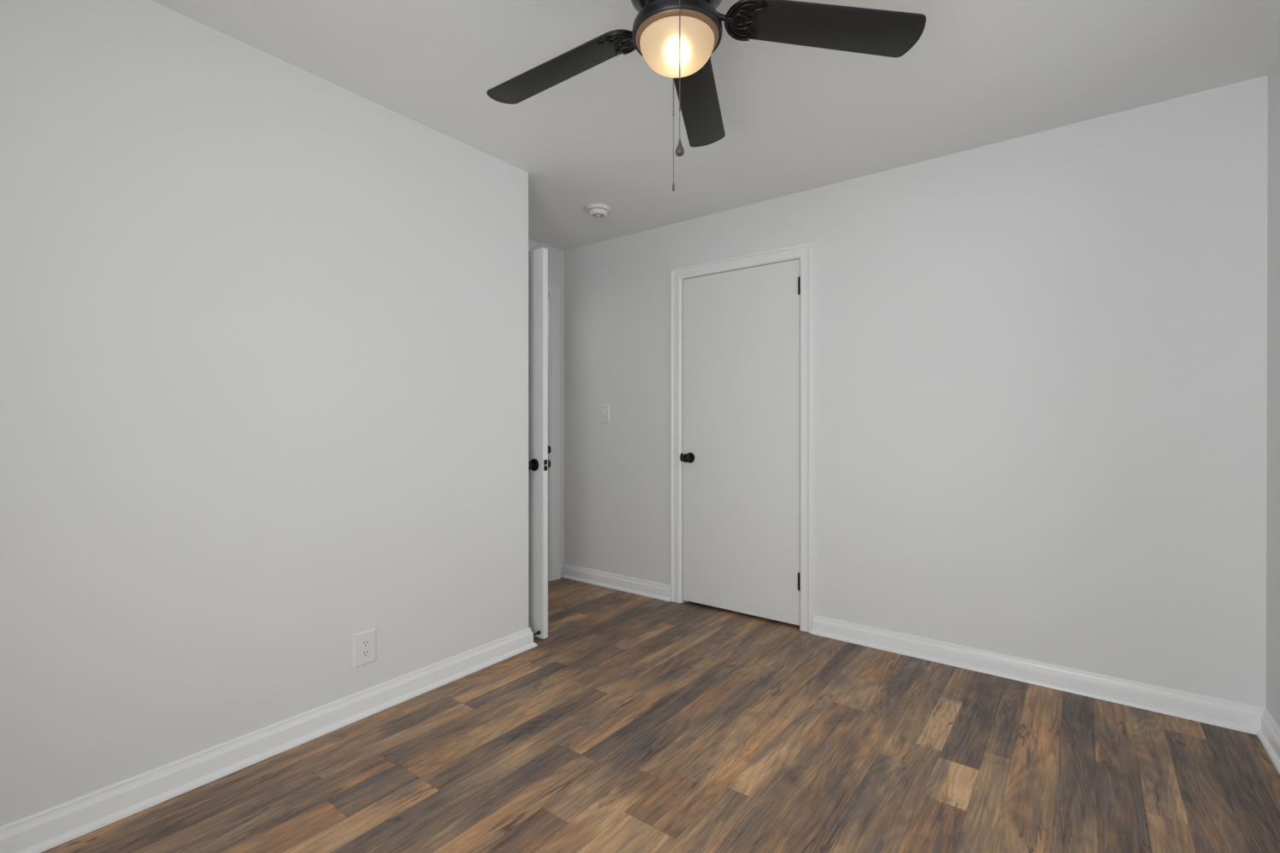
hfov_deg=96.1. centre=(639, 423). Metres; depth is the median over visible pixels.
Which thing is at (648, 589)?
baseboard
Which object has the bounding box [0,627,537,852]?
baseboard
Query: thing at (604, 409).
light switch
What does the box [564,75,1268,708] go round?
wall
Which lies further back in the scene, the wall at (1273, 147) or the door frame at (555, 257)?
the door frame at (555, 257)
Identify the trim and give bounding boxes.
[547,280,560,581]
[670,241,813,633]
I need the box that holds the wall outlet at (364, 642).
[353,628,376,669]
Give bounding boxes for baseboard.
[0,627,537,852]
[562,564,670,601]
[810,615,1279,774]
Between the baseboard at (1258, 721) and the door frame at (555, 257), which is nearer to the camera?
the baseboard at (1258, 721)
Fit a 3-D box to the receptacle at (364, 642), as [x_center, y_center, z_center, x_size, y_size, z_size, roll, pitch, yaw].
[-1.067,0.854,2.236,0.002,0.028,0.034,0,0,37]
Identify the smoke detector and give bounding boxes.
[586,203,610,218]
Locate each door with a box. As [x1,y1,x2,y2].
[528,247,551,639]
[681,259,800,625]
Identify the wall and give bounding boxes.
[0,0,528,826]
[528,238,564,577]
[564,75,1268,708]
[1266,53,1279,728]
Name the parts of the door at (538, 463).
knob, latch plate, knob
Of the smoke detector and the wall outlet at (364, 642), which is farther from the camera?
the smoke detector
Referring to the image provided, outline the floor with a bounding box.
[40,577,1279,852]
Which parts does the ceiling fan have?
blade, pull chain, lamp shade, pull chain, blade, blade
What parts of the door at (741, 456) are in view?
knob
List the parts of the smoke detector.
plate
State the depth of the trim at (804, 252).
3.26 m
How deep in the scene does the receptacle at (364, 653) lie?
2.24 m
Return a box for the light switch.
[599,404,610,423]
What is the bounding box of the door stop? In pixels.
[533,630,541,635]
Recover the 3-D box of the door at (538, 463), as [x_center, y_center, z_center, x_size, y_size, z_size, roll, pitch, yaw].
[-0.801,0.101,3.224,0.791,2.030,0.168,0,0,37]
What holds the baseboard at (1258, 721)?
attached to the wall at (1273, 147)
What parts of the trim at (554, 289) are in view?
strike plate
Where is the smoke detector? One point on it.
(596, 211)
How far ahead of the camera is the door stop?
2.98 m
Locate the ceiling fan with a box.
[486,0,925,191]
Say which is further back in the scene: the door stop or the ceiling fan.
the door stop
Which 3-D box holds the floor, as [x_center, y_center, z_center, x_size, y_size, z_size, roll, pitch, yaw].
[-0.483,1.156,2.329,5.005,0.050,4.370,0,0,37]
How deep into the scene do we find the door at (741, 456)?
3.36 m
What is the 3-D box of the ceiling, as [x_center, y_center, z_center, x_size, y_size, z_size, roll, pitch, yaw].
[-0.500,-1.319,2.297,4.930,0.100,4.430,0,0,37]
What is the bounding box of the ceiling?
[151,0,1279,250]
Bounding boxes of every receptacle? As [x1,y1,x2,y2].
[360,639,370,647]
[360,649,370,657]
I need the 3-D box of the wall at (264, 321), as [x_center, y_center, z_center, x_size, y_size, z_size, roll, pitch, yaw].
[-1.731,-0.069,2.126,0.915,2.400,2.667,0,0,37]
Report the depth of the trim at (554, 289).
4.14 m

